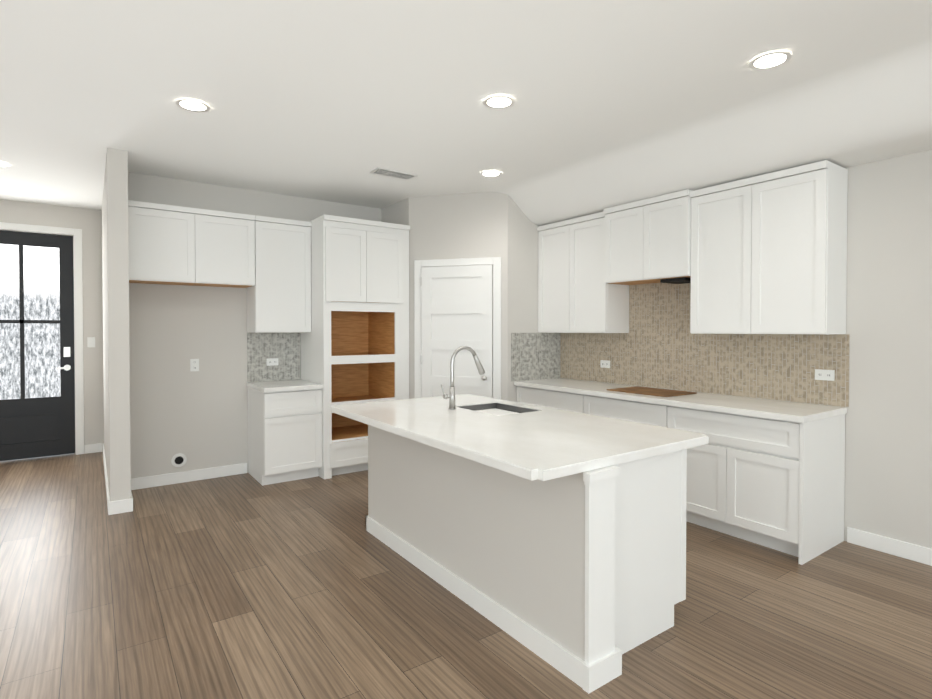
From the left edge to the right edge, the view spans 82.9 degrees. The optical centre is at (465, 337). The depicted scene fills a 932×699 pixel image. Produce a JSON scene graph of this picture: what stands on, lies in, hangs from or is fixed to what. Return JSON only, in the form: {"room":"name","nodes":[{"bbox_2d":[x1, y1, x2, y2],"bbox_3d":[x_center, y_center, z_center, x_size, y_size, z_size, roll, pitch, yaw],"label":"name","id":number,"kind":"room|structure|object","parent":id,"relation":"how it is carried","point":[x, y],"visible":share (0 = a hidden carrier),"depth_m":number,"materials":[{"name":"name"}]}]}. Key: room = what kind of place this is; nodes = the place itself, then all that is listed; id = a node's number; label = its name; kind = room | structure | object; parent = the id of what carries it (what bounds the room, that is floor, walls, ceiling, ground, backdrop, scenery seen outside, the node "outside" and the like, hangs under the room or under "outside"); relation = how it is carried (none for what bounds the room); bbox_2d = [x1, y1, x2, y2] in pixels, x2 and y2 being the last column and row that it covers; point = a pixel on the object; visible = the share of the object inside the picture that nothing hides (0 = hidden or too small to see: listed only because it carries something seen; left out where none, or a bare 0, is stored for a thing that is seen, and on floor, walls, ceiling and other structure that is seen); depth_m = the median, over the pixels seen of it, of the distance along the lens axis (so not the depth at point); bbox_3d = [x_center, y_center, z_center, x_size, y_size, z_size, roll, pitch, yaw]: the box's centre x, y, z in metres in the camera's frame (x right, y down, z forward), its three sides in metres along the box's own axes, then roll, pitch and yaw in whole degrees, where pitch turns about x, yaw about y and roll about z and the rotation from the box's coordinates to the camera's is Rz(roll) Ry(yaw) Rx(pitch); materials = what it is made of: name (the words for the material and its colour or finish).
{"room":"kitchen","nodes":[
{"label":"kitchen","id":0,"kind":"room"},
{"bbox_2d":[0,199,103,453],"bbox_3d":[-4.692,-0.116,5.764,1.191,2.870,0.120,-1,1,-35],"label":"wall","id":1,"kind":"structure","parent":0,"point":[88,222],"depth_m":5.99,"materials":[{"name":"paint"}]},
{"bbox_2d":[0,230,74,460],"bbox_3d":[-4.769,0.089,5.657,0.914,2.438,0.120,-1,1,-35],"label":"front door","id":2,"kind":"structure","parent":1,"relation":"in","point":[37,391],"depth_m":5.75,"materials":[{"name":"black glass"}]},
{"bbox_2d":[0,222,83,454],"bbox_3d":[-4.790,0.055,5.686,1.078,2.530,0.138,-1,1,-35],"label":"door frame","id":3,"kind":"structure","parent":1,"relation":"attached to","point":[76,234],"depth_m":5.91,"materials":[{"name":"white wood"}]},
{"bbox_2d":[87,337,94,346],"bbox_3d":[-4.256,0.056,5.995,0.072,0.115,0.010,-1,1,-35],"label":"light switch","id":4,"kind":"object","parent":1,"relation":"attached to","point":[90,341],"visible":1,"depth_m":5.99,"materials":[{"name":"white plastic"}]},
{"bbox_2d":[102,148,130,501],"bbox_3d":[-3.381,-0.106,5.059,0.132,2.870,2.548,-1,1,-35],"label":"wall","id":5,"kind":"structure","parent":0,"point":[115,307],"depth_m":4.03,"materials":[{"name":"paint"}]},
{"bbox_2d":[101,443,111,514],"bbox_3d":[-3.438,1.280,5.029,0.017,0.100,2.562,-1,1,-35],"label":"baseboard","id":6,"kind":"structure","parent":5,"relation":"attached to","point":[109,504],"depth_m":4.47,"materials":[{"name":"white wood"}]},
{"bbox_2d":[127,485,132,511],"bbox_3d":[-2.752,1.290,4.319,0.014,0.100,0.609,-1,1,-35],"label":"baseboard","id":7,"kind":"structure","parent":5,"relation":"attached to","point":[130,501],"depth_m":4.07,"materials":[{"name":"white wood"}]},
{"bbox_2d":[128,172,380,478],"bbox_3d":[-1.430,-0.116,5.734,3.830,2.870,0.120,-1,1,-35],"label":"wall","id":8,"kind":"structure","parent":0,"point":[198,419],"depth_m":4.89,"materials":[{"name":"paint"}]},
{"bbox_2d":[128,200,203,285],"bbox_3d":[-2.627,-0.797,4.590,0.557,0.645,0.336,-1,1,-35],"label":"upper cabinet","id":9,"kind":"object","parent":8,"relation":"attached to","point":[166,242],"depth_m":4.46,"materials":[{"name":"white wood"}]},
{"bbox_2d":[171,453,186,466],"bbox_3d":[-2.622,1.123,4.822,0.124,0.124,0.014,-1,1,-35],"label":"outlet","id":10,"kind":"object","parent":8,"relation":"attached to","point":[179,460],"visible":1,"depth_m":4.82,"materials":[{"name":"white plastic"}]},
{"bbox_2d":[131,463,246,489],"bbox_3d":[-2.547,1.282,4.877,0.995,0.100,0.017,-1,1,-35],"label":"baseboard","id":11,"kind":"structure","parent":8,"relation":"attached to","point":[222,471],"depth_m":4.86,"materials":[{"name":"white wood"}]},
{"bbox_2d":[190,359,198,370],"bbox_3d":[-2.514,0.256,4.890,0.072,0.115,0.008,-1,1,-35],"label":"outlet","id":12,"kind":"object","parent":8,"relation":"attached to","point":[194,364],"visible":1,"depth_m":4.89,"materials":[{"name":"white plastic"}]},
{"bbox_2d":[204,209,255,287],"bbox_3d":[-2.270,-0.801,4.843,0.556,0.645,0.336,-1,1,-35],"label":"upper cabinet","id":13,"kind":"object","parent":8,"relation":"attached to","point":[229,237],"depth_m":4.75,"materials":[{"name":"white wood"}]},
{"bbox_2d":[247,333,300,381],"bbox_3d":[-1.925,0.194,5.309,0.525,0.481,0.006,-1,1,-35],"label":"backsplash","id":14,"kind":"structure","parent":8,"relation":"attached to","point":[284,349],"depth_m":5.30,"materials":[{"name":"grey tile"}]},
{"bbox_2d":[266,358,277,365],"bbox_3d":[-1.939,0.246,5.289,0.115,0.072,0.008,-1,1,-35],"label":"outlet","id":15,"kind":"object","parent":14,"relation":"attached to","point":[272,361],"visible":1,"depth_m":5.29,"materials":[{"name":"white plastic"}]},
{"bbox_2d":[247,215,311,332],"bbox_3d":[-1.853,-0.588,5.142,0.588,1.080,0.336,-1,1,-35],"label":"upper cabinet","id":16,"kind":"object","parent":8,"relation":"attached to","point":[265,261],"depth_m":5.02,"materials":[{"name":"white wood"}]},
{"bbox_2d":[381,198,408,224],"bbox_3d":[-0.734,-0.116,5.763,0.100,2.870,0.637,-1,1,-35],"label":"wall","id":17,"kind":"structure","parent":0,"point":[396,213],"depth_m":5.66,"materials":[{"name":"paint"}]},
{"bbox_2d":[409,192,507,400],"bbox_3d":[-0.077,-0.111,5.379,1.040,2.870,0.100,0,1,16],"label":"wall","id":18,"kind":"structure","parent":0,"point":[462,225],"depth_m":5.30,"materials":[{"name":"paint"}]},
{"bbox_2d":[421,265,492,397],"bbox_3d":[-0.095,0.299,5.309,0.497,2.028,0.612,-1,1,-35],"label":"pantry door","id":19,"kind":"structure","parent":18,"relation":"in","point":[456,307],"depth_m":5.30,"materials":[{"name":"white wood"}]},
{"bbox_2d":[414,257,500,398],"bbox_3d":[-0.093,0.267,5.326,0.910,2.117,0.019,0,1,16],"label":"door frame","id":20,"kind":"structure","parent":18,"relation":"attached to","point":[494,261],"depth_m":5.26,"materials":[{"name":"white wood"}]},
{"bbox_2d":[0,452,931,698],"bbox_3d":[-1.070,1.403,1.645,8.600,0.050,11.600,-1,1,-35],"label":"floor","id":21,"kind":"structure","parent":0,"point":[244,586],"depth_m":2.61,"materials":[{"name":"brown wood"}]},
{"bbox_2d":[246,379,322,485],"bbox_3d":[-1.741,0.884,5.053,0.534,0.890,0.645,-1,1,-35],"label":"base cabinet","id":22,"kind":"object","parent":21,"relation":"on","point":[284,430],"visible":1,"depth_m":4.84,"materials":[{"name":"white wood"}]},
{"bbox_2d":[301,214,409,478],"bbox_3d":[-1.139,0.088,5.444,0.910,2.470,0.686,-1,1,-35],"label":"tall cabinet","id":23,"kind":"object","parent":21,"relation":"on","point":[355,345],"visible":0.81,"depth_m":5.23,"materials":[{"name":"white wood"}]},
{"bbox_2d":[366,426,702,693],"bbox_3d":[0.202,0.932,3.083,0.781,0.850,2.042,-1,1,-35],"label":"kitchen island","id":24,"kind":"object","parent":21,"relation":"on","point":[555,538],"depth_m":2.39,"materials":[{"name":"paint"}]},
{"bbox_2d":[331,394,708,485],"bbox_3d":[0.137,0.487,3.062,1.153,0.040,2.035,-1,1,-35],"label":"island countertop","id":25,"kind":"structure","parent":24,"relation":"on","point":[536,444],"depth_m":2.62,"materials":[{"name":"white stone"}]},
{"bbox_2d":[441,346,484,409],"bbox_3d":[-0.018,0.258,3.454,0.350,0.406,0.054,-1,1,-35],"label":"faucet","id":26,"kind":"object","parent":25,"relation":"on","point":[451,394],"visible":1,"depth_m":3.40,"materials":[{"name":"silver metal"}]},
{"bbox_2d":[517,386,573,411],"bbox_3d":[1.025,0.904,5.059,0.616,0.850,0.937,-1,1,-35],"label":"base cabinet","id":27,"kind":"object","parent":21,"relation":"on","point":[555,399],"depth_m":4.91,"materials":[{"name":"white wood"}]},
{"bbox_2d":[574,394,657,424],"bbox_3d":[1.495,0.914,4.397,0.616,0.850,0.935,-1,1,-35],"label":"base cabinet","id":28,"kind":"object","parent":21,"relation":"on","point":[639,412],"depth_m":4.27,"materials":[{"name":"white wood"}]},
{"bbox_2d":[654,406,844,564],"bbox_3d":[1.974,0.923,3.718,0.622,0.850,0.977,-1,1,-35],"label":"base cabinet","id":29,"kind":"object","parent":21,"relation":"on","point":[768,473],"depth_m":3.38,"materials":[{"name":"white wood"}]},
{"bbox_2d":[514,378,846,425],"bbox_3d":[1.496,0.469,4.359,0.652,0.040,2.613,-1,1,-35],"label":"countertop","id":30,"kind":"structure","parent":29,"relation":"on","point":[781,411],"depth_m":3.77,"materials":[{"name":"white stone"}]},
{"bbox_2d":[607,386,696,396],"bbox_3d":[1.521,0.444,4.348,0.410,0.008,0.570,-1,1,-35],"label":"cutout","id":31,"kind":"object","parent":30,"relation":"in","point":[653,391],"visible":1,"depth_m":4.30},
{"bbox_2d":[0,0,931,225],"bbox_3d":[-1.070,-1.302,1.606,8.600,0.420,11.600,-1,1,-35],"label":"ceiling","id":32,"kind":"structure","parent":0,"point":[619,102],"depth_m":3.00,"materials":[{"name":"paint"}]},
{"bbox_2d":[0,162,10,166],"bbox_3d":[-3.856,-1.426,4.326,0.190,0.008,0.190,-1,1,-35],"label":"recessed light","id":33,"kind":"object","parent":32,"relation":"in","point":[4,164],"visible":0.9,"depth_m":4.35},
{"bbox_2d":[175,99,209,111],"bbox_3d":[-1.659,-1.410,3.207,0.190,0.008,0.190,-1,1,-35],"label":"recessed light","id":34,"kind":"object","parent":32,"relation":"in","point":[188,104],"visible":0.9,"depth_m":3.20,"materials":[{"name":"white plastic"}]},
{"bbox_2d":[370,167,417,179],"bbox_3d":[-0.631,-1.427,4.614,0.380,0.014,0.170,-1,1,-35],"label":"ceiling vent","id":35,"kind":"object","parent":32,"relation":"in","point":[393,173],"visible":1,"depth_m":4.59,"materials":[{"name":"white metal"}]},
{"bbox_2d":[480,171,501,176],"bbox_3d":[0.218,-1.430,4.609,0.190,0.008,0.190,-1,1,-35],"label":"recessed light","id":36,"kind":"object","parent":32,"relation":"in","point":[490,173],"visible":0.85,"depth_m":4.60,"materials":[{"name":"white plastic"}]},
{"bbox_2d":[483,96,514,108],"bbox_3d":[0.199,-1.409,3.159,0.190,0.008,0.190,-1,1,-35],"label":"recessed light","id":37,"kind":"object","parent":32,"relation":"in","point":[498,101],"visible":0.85,"depth_m":3.16,"materials":[{"name":"white plastic"}]},
{"bbox_2d":[749,51,791,69],"bbox_3d":[1.540,-1.402,2.673,0.190,0.008,0.190,-1,1,-35],"label":"recessed light","id":38,"kind":"object","parent":32,"relation":"in","point":[765,61],"visible":0.96,"depth_m":2.67,"materials":[{"name":"white plastic"}]},
{"bbox_2d":[508,195,553,401],"bbox_3d":[0.678,-0.111,5.440,0.731,2.870,0.100,-1,1,-35],"label":"wall","id":39,"kind":"structure","parent":0,"point":[522,273],"depth_m":5.28,"materials":[{"name":"paint"}]},
{"bbox_2d":[511,333,559,381],"bbox_3d":[0.723,0.193,5.410,0.682,0.481,0.006,-1,1,-35],"label":"backsplash","id":40,"kind":"structure","parent":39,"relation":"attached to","point":[535,356],"depth_m":5.39,"materials":[{"name":"grey tile"}]},
{"bbox_2d":[565,149,931,548],"bbox_3d":[2.849,-0.078,3.118,0.120,2.870,9.500,-1,1,-35],"label":"wall","id":41,"kind":"structure","parent":0,"point":[888,456],"depth_m":3.30,"materials":[{"name":"paint"}]},
{"bbox_2d":[537,221,560,332],"bbox_3d":[1.016,-0.588,5.301,0.327,1.083,0.497,-1,1,-35],"label":"upper cabinet","id":42,"kind":"object","parent":41,"relation":"attached to","point":[549,235],"depth_m":5.28,"materials":[{"name":"white wood"}]},
{"bbox_2d":[561,208,632,332],"bbox_3d":[1.243,-0.583,4.960,0.351,1.083,0.560,-1,1,-35],"label":"upper cabinet","id":43,"kind":"object","parent":41,"relation":"attached to","point":[589,304],"depth_m":4.87,"materials":[{"name":"white wood"}]},
{"bbox_2d":[609,202,637,284],"bbox_3d":[1.504,-0.807,4.589,0.351,0.655,0.463,-1,1,-35],"label":"upper cabinet","id":44,"kind":"object","parent":41,"relation":"attached to","point":[620,216],"depth_m":4.54,"materials":[{"name":"white wood"}]},
{"bbox_2d":[629,283,690,332],"bbox_3d":[1.746,-0.257,4.558,0.006,0.440,0.806,-1,1,-35],"label":"backsplash","id":45,"kind":"structure","parent":41,"relation":"attached to","point":[659,307],"depth_m":4.62,"materials":[{"name":"beige tile"}]},
{"bbox_2d":[633,189,688,283],"bbox_3d":[1.703,-0.803,4.309,0.351,0.655,0.464,-1,1,-35],"label":"upper cabinet","id":46,"kind":"object","parent":41,"relation":"attached to","point":[660,223],"depth_m":4.22,"materials":[{"name":"white wood"}]},
{"bbox_2d":[660,277,690,283],"bbox_3d":[1.738,-0.458,4.262,0.240,0.026,0.220,-1,1,-35],"label":"range hood","id":47,"kind":"object","parent":46,"relation":"attached to","point":[682,280],"visible":0.71,"depth_m":4.19,"materials":[{"name":"black metal"}]},
{"bbox_2d":[560,333,849,406],"bbox_3d":[1.763,0.205,4.541,0.006,0.481,2.622,-1,1,-35],"label":"backsplash","id":48,"kind":"structure","parent":41,"relation":"attached to","point":[782,367],"depth_m":4.18,"materials":[{"name":"beige tile"}]},
{"bbox_2d":[600,360,609,367],"bbox_3d":[1.349,0.258,5.112,0.008,0.072,0.115,-1,1,-35],"label":"electrical outlet","id":49,"kind":"object","parent":48,"relation":"attached to","point":[604,363],"visible":1,"depth_m":5.12,"materials":[{"name":"white plastic"}]},
{"bbox_2d":[815,369,834,380],"bbox_3d":[2.434,0.255,3.582,0.008,0.072,0.115,-1,1,-35],"label":"electrical outlet","id":50,"kind":"object","parent":48,"relation":"attached to","point":[827,375],"visible":1,"depth_m":3.58,"materials":[{"name":"white plastic"}]},
{"bbox_2d":[681,175,760,333],"bbox_3d":[1.970,-0.569,3.936,0.351,1.083,0.579,-1,1,-35],"label":"upper cabinet","id":51,"kind":"object","parent":41,"relation":"attached to","point":[725,219],"depth_m":3.81,"materials":[{"name":"white wood"}]},
{"bbox_2d":[761,160,847,334],"bbox_3d":[2.227,-0.564,3.594,0.327,1.083,0.516,-1,1,-35],"label":"upper cabinet","id":52,"kind":"object","parent":41,"relation":"attached to","point":[764,254],"depth_m":3.42,"materials":[{"name":"white wood"}]},
{"bbox_2d":[847,527,931,565],"bbox_3d":[3.973,1.331,1.437,0.014,0.100,5.025,-1,1,-35],"label":"baseboard","id":53,"kind":"structure","parent":41,"relation":"attached to","point":[907,550],"depth_m":3.29,"materials":[{"name":"white wood"}]}
]}

